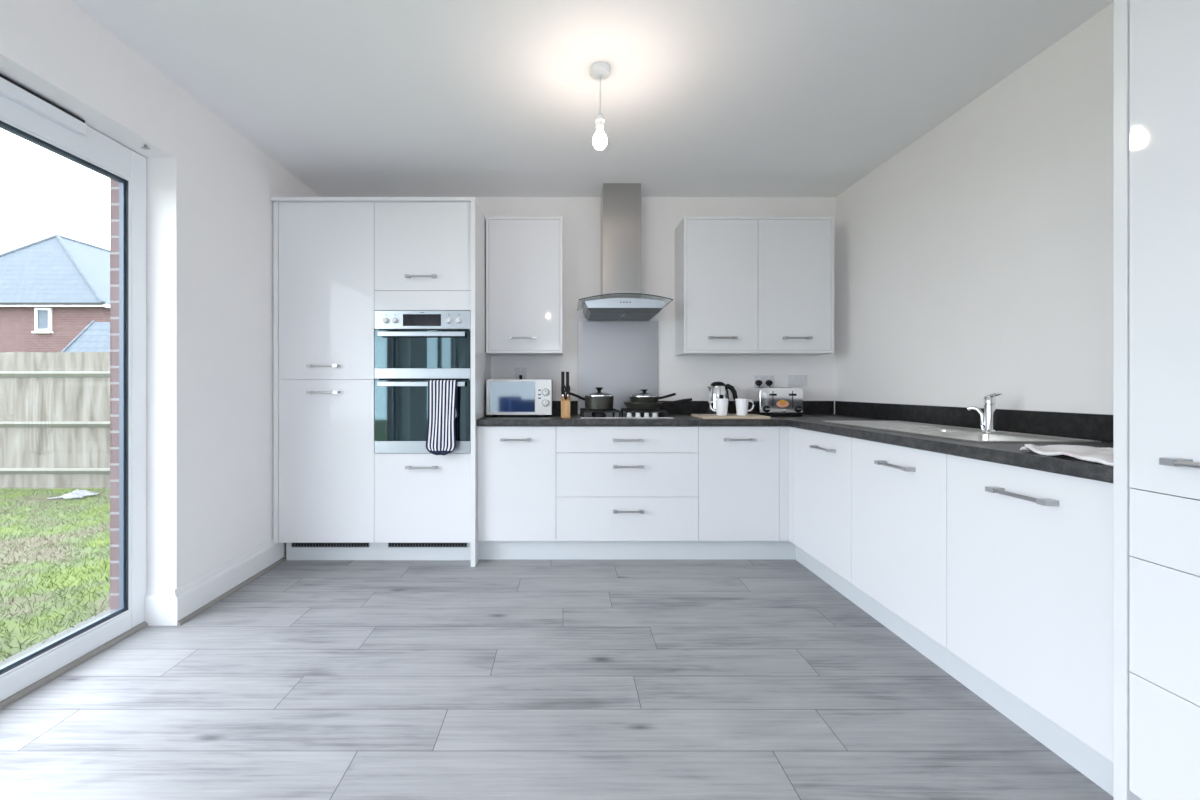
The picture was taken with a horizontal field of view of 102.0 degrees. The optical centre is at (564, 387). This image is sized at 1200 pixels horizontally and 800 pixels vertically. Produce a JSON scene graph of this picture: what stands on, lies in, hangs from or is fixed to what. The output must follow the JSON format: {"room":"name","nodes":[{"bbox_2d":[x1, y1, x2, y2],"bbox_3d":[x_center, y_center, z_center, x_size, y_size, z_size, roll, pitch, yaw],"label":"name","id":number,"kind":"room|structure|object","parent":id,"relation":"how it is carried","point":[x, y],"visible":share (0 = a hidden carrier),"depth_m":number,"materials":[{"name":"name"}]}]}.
{"room":"kitchen","nodes":[
{"label":"kitchen","id":0,"kind":"room"},
{"bbox_2d":[110,179,118,611],"bbox_3d":[-2.067,-0.144,0.135,0.061,3.500,7.470,0,0,0],"label":"wall","id":1,"kind":"structure","parent":0,"point":[114,185],"depth_m":2.24,"materials":[{"name":"red brick"}]},
{"bbox_2d":[0,0,320,590],"bbox_3d":[-1.923,-0.057,0.010,0.215,2.726,7.220,0,0,0],"label":"wall","id":2,"kind":"structure","parent":0,"point":[210,189],"depth_m":2.35,"materials":[{"name":"paint"}]},
{"bbox_2d":[0,74,145,700],"bbox_3d":[-1.957,0.018,1.284,0.078,2.176,1.962,0,0,0],"label":"door frame","id":3,"kind":"structure","parent":2,"relation":"in","point":[25,114],"depth_m":2.16,"materials":[{"name":"white plastic"}]},
{"bbox_2d":[0,77,86,134],"bbox_3d":[-1.934,-1.034,1.500,0.032,0.045,0.900,0,0,0],"label":"vent","id":4,"kind":"object","parent":3,"relation":"attached to","point":[18,96],"depth_m":1.78,"materials":[{"name":"white plastic"}]},
{"bbox_2d":[0,621,147,709],"bbox_3d":[-1.940,1.096,1.284,0.020,0.020,1.929,0,0,0],"label":"trim","id":5,"kind":"structure","parent":2,"relation":"attached to","point":[36,685],"depth_m":1.89,"materials":[{"name":"grey metal"}]},
{"bbox_2d":[144,588,175,625],"bbox_3d":[-1.882,1.024,2.259,0.134,0.165,0.018,0,0,0],"label":"baseboard reveal","id":6,"kind":"structure","parent":2,"relation":"attached to","point":[158,602],"depth_m":2.25,"materials":[{"name":"wood"}]},
{"bbox_2d":[173,539,283,625],"bbox_3d":[-1.806,1.024,2.680,0.018,0.165,0.860,0,0,0],"label":"baseboard","id":7,"kind":"structure","parent":2,"relation":"attached to","point":[189,597],"depth_m":2.55,"materials":[{"name":"wood"}]},
{"bbox_2d":[177,557,285,625],"bbox_3d":[-1.788,1.097,2.674,0.017,0.019,0.852,0,0,0],"label":"trim","id":8,"kind":"structure","parent":2,"relation":"attached to","point":[187,618],"depth_m":2.56,"materials":[{"name":"grey wood"}]},
{"bbox_2d":[0,557,1112,799],"bbox_3d":[0.059,1.206,0.041,4.029,0.200,7.451,0,0,0],"label":"floor","id":9,"kind":"structure","parent":0,"point":[311,679],"depth_m":1.71,"materials":[{"name":"grey wood"}]},
{"bbox_2d":[279,202,375,542],"bbox_3d":[-1.479,-0.092,3.294,0.593,2.117,0.643,0,0,0],"label":"tall cabinet","id":10,"kind":"object","parent":9,"relation":"on","point":[327,331],"visible":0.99,"depth_m":3.01,"materials":[{"name":"white plastic"}]},
{"bbox_2d":[273,202,279,542],"bbox_3d":[-1.792,-0.092,3.313,0.029,2.117,0.611,0,0,0],"label":"end panel","id":11,"kind":"object","parent":10,"relation":"attached to","point":[276,379],"visible":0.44,"depth_m":3.01,"materials":[{"name":"white laminate"}]},
{"bbox_2d":[271,197,485,221],"bbox_3d":[-1.178,-1.161,3.301,1.257,0.020,0.635,0,0,0],"label":"panel","id":12,"kind":"object","parent":10,"relation":"on","point":[274,199],"visible":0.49,"depth_m":2.98,"materials":[{"name":"white laminate"}]},
{"bbox_2d":[286,543,470,559],"bbox_3d":[-1.179,1.038,3.104,1.198,0.137,0.028,0,0,0],"label":"kickboard","id":13,"kind":"object","parent":9,"relation":"on","point":[294,551],"visible":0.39,"depth_m":3.10,"materials":[{"name":"laminate"}]},
{"bbox_2d":[292,543,368,546],"bbox_3d":[-1.493,0.995,3.095,0.491,0.050,0.010,0,0,0],"label":"vent grille","id":14,"kind":"object","parent":13,"relation":"attached to","point":[293,544],"depth_m":3.10,"materials":[{"name":"black plastic"}]},
{"bbox_2d":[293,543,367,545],"bbox_3d":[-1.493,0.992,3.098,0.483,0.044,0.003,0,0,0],"label":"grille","id":15,"kind":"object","parent":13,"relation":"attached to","point":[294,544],"depth_m":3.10,"materials":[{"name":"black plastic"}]},
{"bbox_2d":[388,543,466,546],"bbox_3d":[-0.873,0.995,3.095,0.501,0.050,0.010,0,0,0],"label":"vent grille","id":16,"kind":"object","parent":13,"relation":"attached to","point":[389,544],"depth_m":3.10,"materials":[{"name":"black plastic"}]},
{"bbox_2d":[374,202,470,542],"bbox_3d":[-0.880,-0.092,3.294,0.601,2.117,0.643,0,0,0],"label":"housing","id":17,"kind":"object","parent":9,"relation":"on","point":[422,250],"visible":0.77,"depth_m":3.01,"materials":[{"name":"white plastic"}]},
{"bbox_2d":[374,311,470,452],"bbox_3d":[-0.880,-0.033,3.254,0.595,0.883,0.592,0,0,0],"label":"double oven","id":18,"kind":"object","parent":17,"relation":"in","point":[413,348],"visible":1,"depth_m":3.00,"materials":[{"name":"metal"}]},
{"bbox_2d":[426,380,457,454],"bbox_3d":[-0.747,0.185,2.959,0.191,0.457,0.050,0,0,0],"label":"glove","id":19,"kind":"object","parent":18,"relation":"hanging from","point":[442,394],"visible":1,"depth_m":2.94,"materials":[{"name":"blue fabric"}]},
{"bbox_2d":[471,200,490,566],"bbox_3d":[-0.564,-0.022,3.301,0.028,2.256,0.635,0,0,0],"label":"end panel","id":20,"kind":"object","parent":9,"relation":"on","point":[480,360],"visible":0.51,"depth_m":2.99,"materials":[{"name":"white plastic"}]},
{"bbox_2d":[477,426,555,540],"bbox_3d":[-0.301,0.607,3.311,0.493,0.721,0.609,0,0,0],"label":"base cabinet","id":21,"kind":"object","parent":9,"relation":"on","point":[516,465],"visible":0.94,"depth_m":3.05,"materials":[{"name":"white plastic"}]},
{"bbox_2d":[556,426,697,540],"bbox_3d":[0.394,0.607,3.311,0.894,0.721,0.609,0,0,0],"label":"base cabinet","id":22,"kind":"object","parent":9,"relation":"on","point":[614,483],"visible":0.99,"depth_m":3.05,"materials":[{"name":"white plastic"}]},
{"bbox_2d":[476,401,1112,481],"bbox_3d":[0.736,0.172,2.406,2.573,0.139,2.426,0,0,0],"label":"countertop","id":23,"kind":"structure","parent":22,"relation":"on","point":[1098,427],"depth_m":2.41,"materials":[{"name":"stone"}]},
{"bbox_2d":[486,380,551,416],"bbox_3d":[-0.308,0.075,3.423,0.442,0.254,0.324,0,0,0],"label":"microwave","id":24,"kind":"object","parent":23,"relation":"on","point":[503,397],"visible":1,"depth_m":3.29,"materials":[{"name":"white plastic"}]},
{"bbox_2d":[561,394,569,417],"bbox_3d":[0.008,0.123,3.267,0.061,0.156,0.135,0,0,0],"label":"knife block","id":25,"kind":"object","parent":23,"relation":"on","point":[565,404],"visible":0.83,"depth_m":3.20,"materials":[{"name":"orange wood"}]},
{"bbox_2d":[561,372,563,394],"bbox_3d":[-0.011,-0.024,3.297,0.023,0.166,0.039,0,0,0],"label":"knife","id":26,"kind":"object","parent":25,"relation":"in","point":[562,373],"visible":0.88,"depth_m":3.28,"materials":[{"name":"black plastic"}]},
{"bbox_2d":[561,385,569,399],"bbox_3d":[0.008,0.034,3.223,0.063,0.100,0.014,0,0,0],"label":"scissors","id":27,"kind":"object","parent":25,"relation":"in","point":[565,390],"visible":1,"depth_m":3.22,"materials":[{"name":"black plastic"}]},
{"bbox_2d":[566,372,568,394],"bbox_3d":[0.021,-0.023,3.297,0.023,0.165,0.039,0,0,0],"label":"knife","id":28,"kind":"object","parent":25,"relation":"in","point":[567,373],"visible":0.73,"depth_m":3.28,"materials":[{"name":"black plastic"}]},
{"bbox_2d":[579,408,672,418],"bbox_3d":[0.398,0.178,3.323,0.589,0.047,0.484,0,0,0],"label":"gas hob","id":29,"kind":"object","parent":23,"relation":"in","point":[584,413],"visible":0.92,"depth_m":3.15,"materials":[{"name":"silver metal"}]},
{"bbox_2d":[569,392,613,409],"bbox_3d":[0.181,0.092,3.300,0.312,0.121,0.202,0,0,0],"label":"saucepan","id":30,"kind":"object","parent":29,"relation":"on","point":[591,402],"visible":0.93,"depth_m":3.22,"materials":[{"name":"black metal"}]},
{"bbox_2d":[584,387,613,395],"bbox_3d":[0.236,0.030,3.300,0.200,0.059,0.200,0,0,0],"label":"lid","id":31,"kind":"object","parent":30,"relation":"on","point":[599,389],"visible":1,"depth_m":3.27,"materials":[{"name":"silver metal"}]},
{"bbox_2d":[623,398,691,409],"bbox_3d":[0.628,0.112,3.300,0.451,0.081,0.270,0,0,0],"label":"frying pan","id":32,"kind":"object","parent":29,"relation":"on","point":[632,406],"visible":0.92,"depth_m":3.22,"materials":[{"name":"black metal"}]},
{"bbox_2d":[630,393,675,402],"bbox_3d":[0.600,0.091,3.310,0.311,0.108,0.202,0,0,0],"label":"saute pan","id":33,"kind":"object","parent":32,"relation":"in","point":[633,399],"visible":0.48,"depth_m":3.24,"materials":[{"name":"black metal"}]},
{"bbox_2d":[630,389,658,396],"bbox_3d":[0.545,0.039,3.310,0.200,0.049,0.200,0,0,0],"label":"lid","id":34,"kind":"object","parent":33,"relation":"on","point":[643,390],"visible":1,"depth_m":3.26,"materials":[{"name":"silver metal"}]},
{"bbox_2d":[706,382,737,413],"bbox_3d":[1.103,0.081,3.429,0.198,0.242,0.160,0,0,37],"label":"kettle","id":35,"kind":"object","parent":23,"relation":"on","point":[717,390],"visible":0.7,"depth_m":3.40,"materials":[{"name":"silver metal"}]},
{"bbox_2d":[691,414,769,418],"bbox_3d":[1.080,0.192,3.185,0.424,0.018,0.290,0,0,0],"label":"chopping board","id":36,"kind":"object","parent":23,"relation":"on","point":[701,416],"visible":0.97,"depth_m":3.04,"materials":[{"name":"brown wood"}]},
{"bbox_2d":[709,399,728,415],"bbox_3d":[1.003,0.129,3.137,0.112,0.108,0.084,0,0,29],"label":"mug","id":37,"kind":"object","parent":36,"relation":"on","point":[721,404],"visible":1,"depth_m":3.10,"materials":[{"name":"white ceramic"}]},
{"bbox_2d":[735,399,753,415],"bbox_3d":[1.158,0.129,3.123,0.112,0.108,0.084,0,0,29],"label":"mug","id":38,"kind":"object","parent":36,"relation":"on","point":[741,404],"visible":1,"depth_m":3.10,"materials":[{"name":"white ceramic"}]},
{"bbox_2d":[746,387,802,415],"bbox_3d":[1.494,0.102,3.451,0.301,0.200,0.278,0,0,0],"label":"toaster","id":39,"kind":"object","parent":23,"relation":"on","point":[767,401],"visible":0.98,"depth_m":3.33,"materials":[{"name":"silver metal"}]},
{"bbox_2d":[822,421,1101,442],"bbox_3d":[1.725,0.277,2.295,0.450,0.164,1.070,0,0,0],"label":"sink","id":40,"kind":"object","parent":23,"relation":"in","point":[941,431],"visible":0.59,"depth_m":2.13,"materials":[{"name":"metal"}]},
{"bbox_2d":[967,393,1001,431],"bbox_3d":[1.880,0.111,2.163,0.054,0.175,0.127,0,0,-20],"label":"mixer tap","id":41,"kind":"object","parent":23,"relation":"on","point":[988,418],"visible":1,"depth_m":2.14,"materials":[{"name":"silver metal"}]},
{"bbox_2d":[1020,444,1112,465],"bbox_3d":[1.557,0.188,1.375,0.327,0.025,0.339,0,0,0],"label":"cloth","id":42,"kind":"object","parent":23,"relation":"on","point":[1102,455],"visible":0.53,"depth_m":1.43,"materials":[{"name":"white fabric"}]},
{"bbox_2d":[479,541,794,559],"bbox_3d":[0.465,1.038,3.122,2.032,0.135,0.018,0,0,0],"label":"kickboard","id":43,"kind":"object","parent":9,"relation":"on","point":[488,550],"visible":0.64,"depth_m":3.11,"materials":[{"name":"laminate"}]},
{"bbox_2d":[698,426,793,543],"bbox_3d":[1.136,0.607,3.300,0.586,0.721,0.630,0,0,0],"label":"base cabinet","id":44,"kind":"object","parent":9,"relation":"on","point":[746,473],"visible":0.86,"depth_m":3.05,"materials":[{"name":"white plastic"}]},
{"bbox_2d":[794,427,854,583],"bbox_3d":[1.695,0.607,2.682,0.649,0.721,0.598,0,0,0],"label":"base cabinet","id":45,"kind":"object","parent":9,"relation":"on","point":[822,460],"visible":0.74,"depth_m":2.63,"materials":[{"name":"white plastic"}]},
{"bbox_2d":[852,438,946,648],"bbox_3d":[1.695,0.607,2.086,0.649,0.721,0.590,0,0,0],"label":"base cabinet","id":46,"kind":"object","parent":9,"relation":"on","point":[899,493],"visible":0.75,"depth_m":2.02,"materials":[{"name":"white plastic"}]},
{"bbox_2d":[795,545,1112,795],"bbox_3d":[1.491,1.038,2.153,0.018,0.135,1.920,0,0,0],"label":"kickboard","id":47,"kind":"object","parent":9,"relation":"on","point":[1079,755],"visible":0.55,"depth_m":1.71,"materials":[{"name":"laminate"}]},
{"bbox_2d":[947,454,1112,761],"bbox_3d":[1.695,0.607,1.492,0.649,0.721,0.595,0,0,0],"label":"base cabinet","id":48,"kind":"object","parent":9,"relation":"on","point":[1030,550],"visible":0.7,"depth_m":1.45,"materials":[{"name":"white plastic"}]},
{"bbox_2d":[1113,0,1199,799],"bbox_3d":[1.668,-0.034,0.876,0.710,2.280,0.632,0,0,0],"label":"tall cabinet","id":49,"kind":"object","parent":9,"relation":"on","point":[1156,43],"visible":1,"depth_m":1.11,"materials":[{"name":"white plastic"}]},
{"bbox_2d":[70,0,1112,196],"bbox_3d":[0.054,-1.495,0.110,4.339,0.150,7.420,0,0,0],"label":"ceiling","id":50,"kind":"structure","parent":0,"point":[352,98],"depth_m":2.22,"materials":[{"name":"paint"}]},
{"bbox_2d":[590,62,609,149],"bbox_3d":[0.158,-1.240,2.160,0.092,0.360,0.092,0,0,0],"label":"pendant lamp","id":51,"kind":"object","parent":50,"relation":"hanging from","point":[599,71],"visible":1,"depth_m":2.14,"materials":[{"name":"white plastic"}]},
{"bbox_2d":[475,197,835,400],"bbox_3d":[0.054,-0.057,3.720,4.339,2.726,0.200,0,0,0],"label":"wall","id":52,"kind":"structure","parent":0,"point":[687,377],"depth_m":3.62,"materials":[{"name":"paint"}]},
{"bbox_2d":[515,367,526,379],"bbox_3d":[-0.326,-0.101,3.613,0.087,0.094,0.012,0,0,0],"label":"wall socket","id":53,"kind":"object","parent":52,"relation":"attached to","point":[522,371],"visible":1,"depth_m":3.61,"materials":[{"name":"plastic"}]},
{"bbox_2d":[486,217,562,355],"bbox_3d":[-0.278,-0.706,3.463,0.528,0.941,0.312,0,0,0],"label":"upper cabinet","id":54,"kind":"object","parent":52,"relation":"attached to","point":[524,255],"visible":1,"depth_m":3.35,"materials":[{"name":"white plastic"}]},
{"bbox_2d":[578,321,657,413],"bbox_3d":[0.399,-0.146,3.615,0.598,0.695,0.009,0,0,0],"label":"backsplash","id":55,"kind":"structure","parent":52,"relation":"attached to","point":[619,357],"depth_m":3.61,"materials":[{"name":"glass"}]},
{"bbox_2d":[577,183,672,320],"bbox_3d":[0.400,-0.954,3.369,0.613,0.931,0.479,0,0,0],"label":"extractor hood","id":56,"kind":"object","parent":52,"relation":"attached to","point":[621,299],"visible":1,"depth_m":3.37,"materials":[{"name":"metal"}]},
{"bbox_2d":[583,298,665,315],"bbox_3d":[0.400,-0.554,3.397,0.530,0.065,0.424,0,0,0],"label":"hood","id":57,"kind":"object","parent":56,"relation":"attached to","point":[610,304],"depth_m":3.19,"materials":[{"name":"metal"}]},
{"bbox_2d":[675,217,833,355],"bbox_3d":[1.341,-0.706,3.463,1.034,0.941,0.312,0,0,0],"label":"upper cabinet","id":58,"kind":"object","parent":52,"relation":"attached to","point":[745,286],"visible":1,"depth_m":3.35,"materials":[{"name":"white plastic"}]},
{"bbox_2d":[754,375,773,386],"bbox_3d":[1.486,-0.044,3.613,0.147,0.089,0.012,0,0,0],"label":"wall socket","id":59,"kind":"object","parent":52,"relation":"attached to","point":[763,378],"visible":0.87,"depth_m":3.61,"materials":[{"name":"plastic"}]},
{"bbox_2d":[755,380,761,386],"bbox_3d":[1.442,0.035,3.594,0.047,0.179,0.032,0,0,0],"label":"plug","id":60,"kind":"object","parent":59,"relation":"attached to","point":[758,382],"visible":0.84,"depth_m":3.58,"materials":[{"name":"black plastic"}]},
{"bbox_2d":[765,380,772,386],"bbox_3d":[1.518,0.035,3.594,0.047,0.179,0.032,0,0,0],"label":"plug","id":61,"kind":"object","parent":59,"relation":"attached to","point":[769,383],"visible":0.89,"depth_m":3.58,"materials":[{"name":"black plastic"}]},
{"bbox_2d":[787,375,806,385],"bbox_3d":[1.735,-0.050,3.613,0.146,0.082,0.012,0,0,0],"label":"wall socket","id":62,"kind":"object","parent":52,"relation":"attached to","point":[792,380],"visible":1,"depth_m":3.61,"materials":[{"name":"plastic"}]},
{"bbox_2d":[836,3,1112,414],"bbox_3d":[2.124,-0.057,0.110,0.200,2.726,7.420,0,0,0],"label":"wall","id":63,"kind":"structure","parent":0,"point":[975,262],"depth_m":2.27,"materials":[{"name":"paint"}]},
{"label":"outside","id":64,"kind":"structure","parent":0,"visible":0},
{"bbox_2d":[0,488,109,660],"bbox_3d":[-31.053,1.596,23.000,57.893,0.500,74.000,0,0,0],"label":"lawn","id":65,"kind":"structure","parent":64,"point":[11,625],"depth_m":3.56,"materials":[{"name":"green plant"}]},
{"bbox_2d":[0,352,109,487],"bbox_3d":[-8.210,0.426,6.488,10.581,1.840,0.176,0,0,0],"label":"fence","id":66,"kind":"object","parent":65,"relation":"on","point":[55,406],"visible":0.2,"depth_m":6.46,"materials":[{"name":"beige wood"}]},
{"bbox_2d":[0,234,109,351],"bbox_3d":[-25.064,-3.113,30.440,10.362,8.918,19.120,0,0,0],"label":"house","id":67,"kind":"structure","parent":65,"relation":"on","point":[53,287],"depth_m":21.44,"materials":[{"name":"red brick"}]},
{"bbox_2d":[0,608,109,666],"bbox_3d":[-2.429,1.340,1.400,0.641,0.012,9.600,0,0,0],"label":"paving strip","id":68,"kind":"object","parent":65,"relation":"on","point":[40,644],"depth_m":2.56,"materials":[{"name":"concrete"}]},
{"bbox_2d":[46,489,97,498],"bbox_3d":[-5.980,1.287,5.950,0.408,0.081,0.384,0,0,0],"label":"plastic sheet","id":69,"kind":"object","parent":65,"relation":"on","point":[77,492],"visible":1,"depth_m":5.90,"materials":[{"name":"white plastic"}]},
{"bbox_2d":[61,321,109,351],"bbox_3d":[-14.265,-0.671,19.540,9.530,4.034,2.720,0,0,0],"label":"garage","id":70,"kind":"structure","parent":65,"relation":"on","point":[95,337],"depth_m":18.81,"materials":[{"name":"grey tile"}]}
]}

